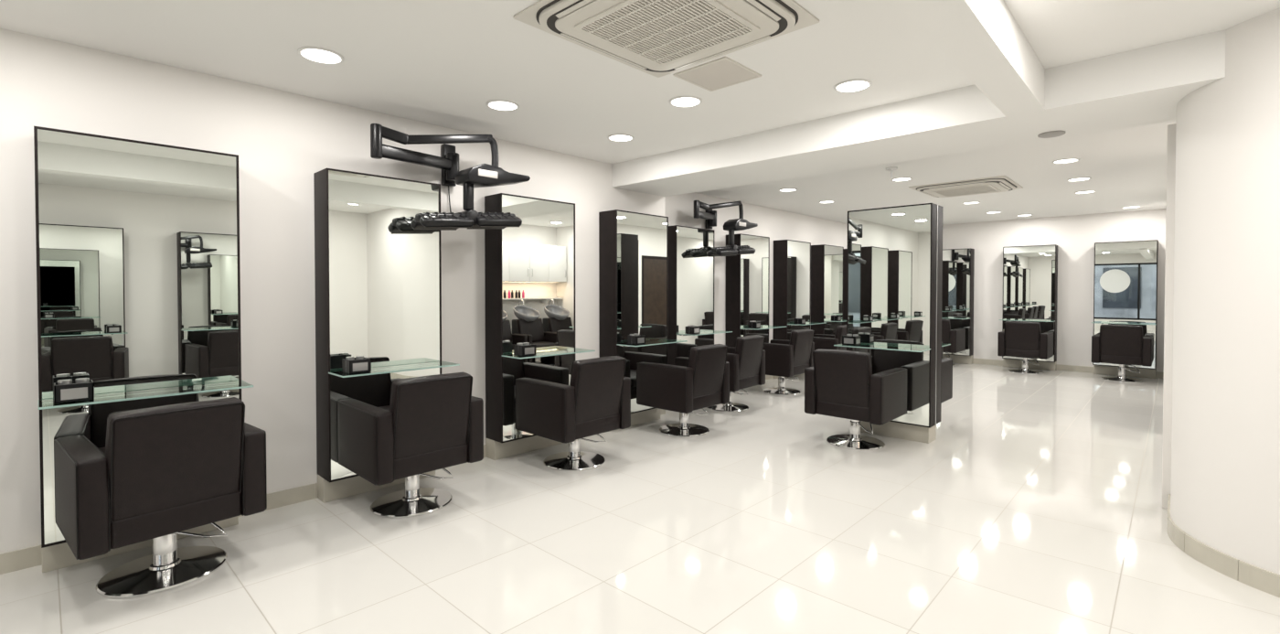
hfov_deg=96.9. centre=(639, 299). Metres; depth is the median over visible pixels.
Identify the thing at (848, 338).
holder
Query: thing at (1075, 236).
wall
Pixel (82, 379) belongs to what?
cup
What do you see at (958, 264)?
mirror
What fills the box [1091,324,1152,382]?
salon chair
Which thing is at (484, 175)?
hair dryer
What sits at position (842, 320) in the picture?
glass shelf
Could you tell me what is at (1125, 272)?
mirror
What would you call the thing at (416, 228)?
grille
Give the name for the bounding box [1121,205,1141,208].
recessed light
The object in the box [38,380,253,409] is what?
glass shelf
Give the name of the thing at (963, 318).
glass shelf
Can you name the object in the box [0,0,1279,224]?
ceiling
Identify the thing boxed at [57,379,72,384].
cup
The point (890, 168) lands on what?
smoke detector
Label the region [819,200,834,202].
recessed light
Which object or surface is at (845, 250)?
mirror
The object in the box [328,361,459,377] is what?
glass shelf
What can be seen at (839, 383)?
salon chair
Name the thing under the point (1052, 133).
ceiling speaker
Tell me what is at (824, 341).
salon chair
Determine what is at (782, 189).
recessed light
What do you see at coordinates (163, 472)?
salon chair
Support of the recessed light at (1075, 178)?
in the ceiling
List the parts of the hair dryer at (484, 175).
arm, arm, arm, control panel, drop arm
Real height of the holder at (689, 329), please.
0.097 m
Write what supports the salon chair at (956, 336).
on the floor
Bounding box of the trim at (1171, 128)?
[1161,123,1176,508]
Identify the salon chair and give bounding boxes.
[53,396,266,597]
[336,372,483,518]
[514,355,630,470]
[636,343,729,437]
[688,334,765,412]
[763,329,814,394]
[804,348,907,450]
[812,324,846,350]
[941,319,965,365]
[941,341,952,402]
[997,320,1053,373]
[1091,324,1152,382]
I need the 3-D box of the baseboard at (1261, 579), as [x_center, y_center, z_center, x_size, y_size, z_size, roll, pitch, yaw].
[3.360,1.310,2.399,0.749,0.100,2.327,0,1,-17]
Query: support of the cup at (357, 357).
on the holder at (359, 364)
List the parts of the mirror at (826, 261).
frame, mirror pane, frame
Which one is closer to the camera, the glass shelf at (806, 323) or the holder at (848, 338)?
the holder at (848, 338)
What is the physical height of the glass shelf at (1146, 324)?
0.036 m
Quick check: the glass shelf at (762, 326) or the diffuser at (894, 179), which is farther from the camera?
the glass shelf at (762, 326)
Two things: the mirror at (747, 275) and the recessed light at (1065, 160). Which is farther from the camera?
the mirror at (747, 275)
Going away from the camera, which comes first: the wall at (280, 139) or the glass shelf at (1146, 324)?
the wall at (280, 139)
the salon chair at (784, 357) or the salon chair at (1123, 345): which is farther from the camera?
the salon chair at (1123, 345)
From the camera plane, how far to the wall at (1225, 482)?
2.78 m
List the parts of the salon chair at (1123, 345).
arm, seat frame, backrest, arm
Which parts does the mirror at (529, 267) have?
frame, frame rail, frame rail, frame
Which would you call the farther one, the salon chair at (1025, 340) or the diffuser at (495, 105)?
the salon chair at (1025, 340)
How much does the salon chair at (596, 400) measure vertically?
0.875 m
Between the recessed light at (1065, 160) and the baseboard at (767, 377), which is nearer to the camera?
the recessed light at (1065, 160)
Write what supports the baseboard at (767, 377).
attached to the wall at (775, 224)
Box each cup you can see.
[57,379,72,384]
[75,377,89,383]
[345,356,354,360]
[355,355,363,359]
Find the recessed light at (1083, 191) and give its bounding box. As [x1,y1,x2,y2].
[1074,190,1096,193]
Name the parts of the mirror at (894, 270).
frame, frame rail, frame rail, frame, frame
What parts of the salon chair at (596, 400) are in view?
arm, foot pump lever, seat frame, backrest, arm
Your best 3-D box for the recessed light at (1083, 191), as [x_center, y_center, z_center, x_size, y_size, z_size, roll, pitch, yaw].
[5.812,-1.401,7.405,0.224,0.010,0.224,1,1,43]
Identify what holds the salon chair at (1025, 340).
on the floor
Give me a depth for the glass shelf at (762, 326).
7.96 m
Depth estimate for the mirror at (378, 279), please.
3.83 m
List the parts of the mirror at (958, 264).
frame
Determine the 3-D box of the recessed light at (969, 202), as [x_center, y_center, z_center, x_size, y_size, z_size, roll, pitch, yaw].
[4.860,-1.416,8.319,0.224,0.010,0.224,1,1,43]
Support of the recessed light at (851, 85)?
in the ceiling
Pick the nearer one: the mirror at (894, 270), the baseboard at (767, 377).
the mirror at (894, 270)
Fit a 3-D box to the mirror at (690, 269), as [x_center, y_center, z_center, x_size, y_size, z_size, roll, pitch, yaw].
[0.615,0.191,7.209,0.244,2.180,0.775,1,1,43]
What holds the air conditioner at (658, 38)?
in the ceiling
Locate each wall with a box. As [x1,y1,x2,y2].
[0,28,664,553]
[664,192,847,344]
[942,208,1165,372]
[1170,8,1279,574]
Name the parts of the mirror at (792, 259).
frame, mirror pane, frame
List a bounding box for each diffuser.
[300,49,341,63]
[489,101,516,109]
[609,135,631,140]
[672,97,699,106]
[836,81,868,91]
[893,178,910,181]
[1054,159,1077,162]
[1068,178,1088,181]
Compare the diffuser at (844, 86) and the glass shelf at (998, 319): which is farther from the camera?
the glass shelf at (998, 319)
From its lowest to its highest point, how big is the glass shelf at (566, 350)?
0.036 m
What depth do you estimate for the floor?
3.11 m
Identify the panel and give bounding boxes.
[673,56,761,91]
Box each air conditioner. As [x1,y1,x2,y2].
[513,0,819,77]
[908,175,1023,197]
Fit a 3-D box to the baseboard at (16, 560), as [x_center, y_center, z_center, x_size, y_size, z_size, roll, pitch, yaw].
[-2.240,1.288,3.757,0.012,0.100,7.350,1,1,43]
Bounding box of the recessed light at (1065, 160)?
[1051,158,1079,163]
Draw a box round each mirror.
[33,125,241,572]
[313,167,441,501]
[484,192,575,459]
[598,209,668,431]
[668,224,714,364]
[725,233,769,347]
[772,239,810,378]
[810,244,843,334]
[842,248,847,324]
[846,202,942,443]
[941,247,974,363]
[1002,244,1057,370]
[1092,239,1158,378]
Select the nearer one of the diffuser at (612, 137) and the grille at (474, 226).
the grille at (474, 226)
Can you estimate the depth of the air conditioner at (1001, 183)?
6.89 m
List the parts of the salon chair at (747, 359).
arm, arm, seat frame, backrest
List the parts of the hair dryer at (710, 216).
arm, arm, arm, drop arm, control panel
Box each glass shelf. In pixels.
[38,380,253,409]
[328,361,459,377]
[501,347,595,358]
[616,339,687,346]
[676,330,732,335]
[740,325,785,330]
[787,321,825,325]
[824,319,846,321]
[833,343,930,351]
[941,317,969,319]
[998,319,1055,321]
[1091,321,1156,325]
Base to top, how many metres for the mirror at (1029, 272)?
2.180 m
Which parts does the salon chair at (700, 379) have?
arm, foot pump lever, arm, seat frame, backrest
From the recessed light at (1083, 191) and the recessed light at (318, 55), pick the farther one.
the recessed light at (1083, 191)
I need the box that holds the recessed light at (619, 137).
[607,133,633,141]
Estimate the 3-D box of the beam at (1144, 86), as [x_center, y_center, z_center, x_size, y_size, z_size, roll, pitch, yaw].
[1.688,-1.241,4.494,4.650,0.233,0.820,1,1,43]
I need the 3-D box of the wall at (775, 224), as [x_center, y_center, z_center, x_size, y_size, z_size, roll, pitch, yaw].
[2.438,-0.098,9.441,0.170,2.683,7.370,1,1,43]
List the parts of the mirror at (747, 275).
frame, mirror pane, frame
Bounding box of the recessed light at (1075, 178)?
[1066,177,1091,181]
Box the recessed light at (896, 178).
[890,177,912,181]
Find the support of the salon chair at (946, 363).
on the floor
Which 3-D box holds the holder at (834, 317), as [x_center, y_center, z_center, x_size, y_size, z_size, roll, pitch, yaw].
[3.349,0.314,9.689,0.122,0.097,0.132,1,1,43]
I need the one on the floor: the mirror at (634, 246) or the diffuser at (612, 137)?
the mirror at (634, 246)
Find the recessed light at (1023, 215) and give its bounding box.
[1016,213,1032,216]
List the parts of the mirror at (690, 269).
frame, frame rail, frame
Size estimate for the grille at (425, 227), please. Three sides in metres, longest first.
0.330 x 0.064 x 0.006 m
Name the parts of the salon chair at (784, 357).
arm, arm, backrest, seat frame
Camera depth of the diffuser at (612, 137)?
4.75 m
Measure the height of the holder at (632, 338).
0.097 m
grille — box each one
[413,225,458,230]
[425,226,470,227]
[467,224,505,229]
[480,225,519,226]
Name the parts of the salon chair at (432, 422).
arm, backrest, seat frame, foot pump lever, arm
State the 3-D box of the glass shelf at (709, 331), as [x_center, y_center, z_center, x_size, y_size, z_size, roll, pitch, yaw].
[0.808,0.426,7.030,0.280,0.036,0.779,1,1,43]
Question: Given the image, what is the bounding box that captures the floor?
[0,362,1279,633]
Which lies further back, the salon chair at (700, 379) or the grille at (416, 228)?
the salon chair at (700, 379)
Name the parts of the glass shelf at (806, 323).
glass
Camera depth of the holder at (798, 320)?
8.72 m
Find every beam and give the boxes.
[612,29,1226,196]
[892,0,1045,116]
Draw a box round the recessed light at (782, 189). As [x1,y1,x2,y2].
[778,188,797,191]
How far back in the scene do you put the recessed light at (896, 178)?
6.53 m
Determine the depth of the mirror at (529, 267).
4.75 m
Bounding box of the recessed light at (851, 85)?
[833,78,872,93]
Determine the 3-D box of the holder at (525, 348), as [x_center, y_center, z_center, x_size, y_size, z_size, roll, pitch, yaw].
[-0.920,0.399,4.548,0.122,0.097,0.132,1,1,43]
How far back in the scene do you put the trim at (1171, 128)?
3.60 m
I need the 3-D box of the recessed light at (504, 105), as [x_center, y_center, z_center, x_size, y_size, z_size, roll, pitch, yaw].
[-0.952,-1.343,3.934,0.224,0.010,0.224,1,1,43]
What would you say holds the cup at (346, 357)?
on the holder at (359, 364)
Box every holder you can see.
[53,377,94,404]
[341,355,371,373]
[513,341,536,356]
[627,333,645,344]
[685,324,700,333]
[747,320,760,328]
[794,317,805,323]
[831,314,841,320]
[842,333,860,345]
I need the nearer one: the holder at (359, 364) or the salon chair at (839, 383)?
the holder at (359, 364)
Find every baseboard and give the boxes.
[0,408,665,574]
[765,374,773,380]
[973,358,1163,378]
[1167,493,1279,597]
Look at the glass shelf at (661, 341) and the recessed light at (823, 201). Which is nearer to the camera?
the glass shelf at (661, 341)
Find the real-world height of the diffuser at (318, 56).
0.005 m
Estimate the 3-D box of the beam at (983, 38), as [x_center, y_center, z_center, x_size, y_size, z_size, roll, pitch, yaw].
[0.042,-1.183,0.993,0.190,0.233,6.530,1,1,43]
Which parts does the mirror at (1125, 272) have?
frame, frame rail, frame rail, frame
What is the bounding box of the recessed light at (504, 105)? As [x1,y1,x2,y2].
[486,99,519,111]
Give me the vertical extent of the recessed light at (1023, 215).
0.010 m
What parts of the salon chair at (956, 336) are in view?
seat frame, backrest, arm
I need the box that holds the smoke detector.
[885,166,897,177]
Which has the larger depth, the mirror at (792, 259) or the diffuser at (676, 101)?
the mirror at (792, 259)
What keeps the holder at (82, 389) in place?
on the glass shelf at (47, 403)
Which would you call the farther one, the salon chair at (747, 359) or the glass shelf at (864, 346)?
the salon chair at (747, 359)
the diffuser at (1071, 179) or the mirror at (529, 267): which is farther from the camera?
the diffuser at (1071, 179)
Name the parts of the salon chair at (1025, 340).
arm, seat frame, backrest, arm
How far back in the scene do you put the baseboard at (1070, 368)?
9.84 m
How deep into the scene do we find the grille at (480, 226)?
4.22 m
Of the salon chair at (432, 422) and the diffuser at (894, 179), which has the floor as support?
the salon chair at (432, 422)
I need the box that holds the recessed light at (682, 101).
[669,96,702,107]
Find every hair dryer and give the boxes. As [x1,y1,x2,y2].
[370,123,530,230]
[693,200,757,256]
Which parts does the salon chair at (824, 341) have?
arm, arm, backrest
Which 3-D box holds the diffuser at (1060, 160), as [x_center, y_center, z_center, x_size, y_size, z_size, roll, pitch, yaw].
[4.221,-1.373,5.621,0.188,0.005,0.188,1,1,43]
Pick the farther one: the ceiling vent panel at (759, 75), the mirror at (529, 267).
the mirror at (529, 267)
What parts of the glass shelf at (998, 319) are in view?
glass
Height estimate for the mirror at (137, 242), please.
2.180 m
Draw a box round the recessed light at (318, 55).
[297,46,344,64]
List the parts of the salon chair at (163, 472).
arm, backrest, seat frame, foot pump lever, arm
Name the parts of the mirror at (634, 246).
frame, mirror pane, frame rail, frame rail, frame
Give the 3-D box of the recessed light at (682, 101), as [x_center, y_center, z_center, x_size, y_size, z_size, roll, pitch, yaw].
[0.309,-1.342,3.856,0.224,0.010,0.224,1,1,43]
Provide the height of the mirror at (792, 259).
2.180 m
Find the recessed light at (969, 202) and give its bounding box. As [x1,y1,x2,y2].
[962,201,980,203]
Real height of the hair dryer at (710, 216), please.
0.756 m
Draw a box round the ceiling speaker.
[1037,130,1065,138]
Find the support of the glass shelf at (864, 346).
attached to the mirror at (894, 270)
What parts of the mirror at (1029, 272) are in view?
frame, frame rail, frame rail, frame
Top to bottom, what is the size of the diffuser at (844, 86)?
0.005 m
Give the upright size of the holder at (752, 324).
0.097 m
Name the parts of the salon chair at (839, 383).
arm, seat frame, backrest, foot pump lever, arm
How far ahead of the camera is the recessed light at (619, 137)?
4.75 m

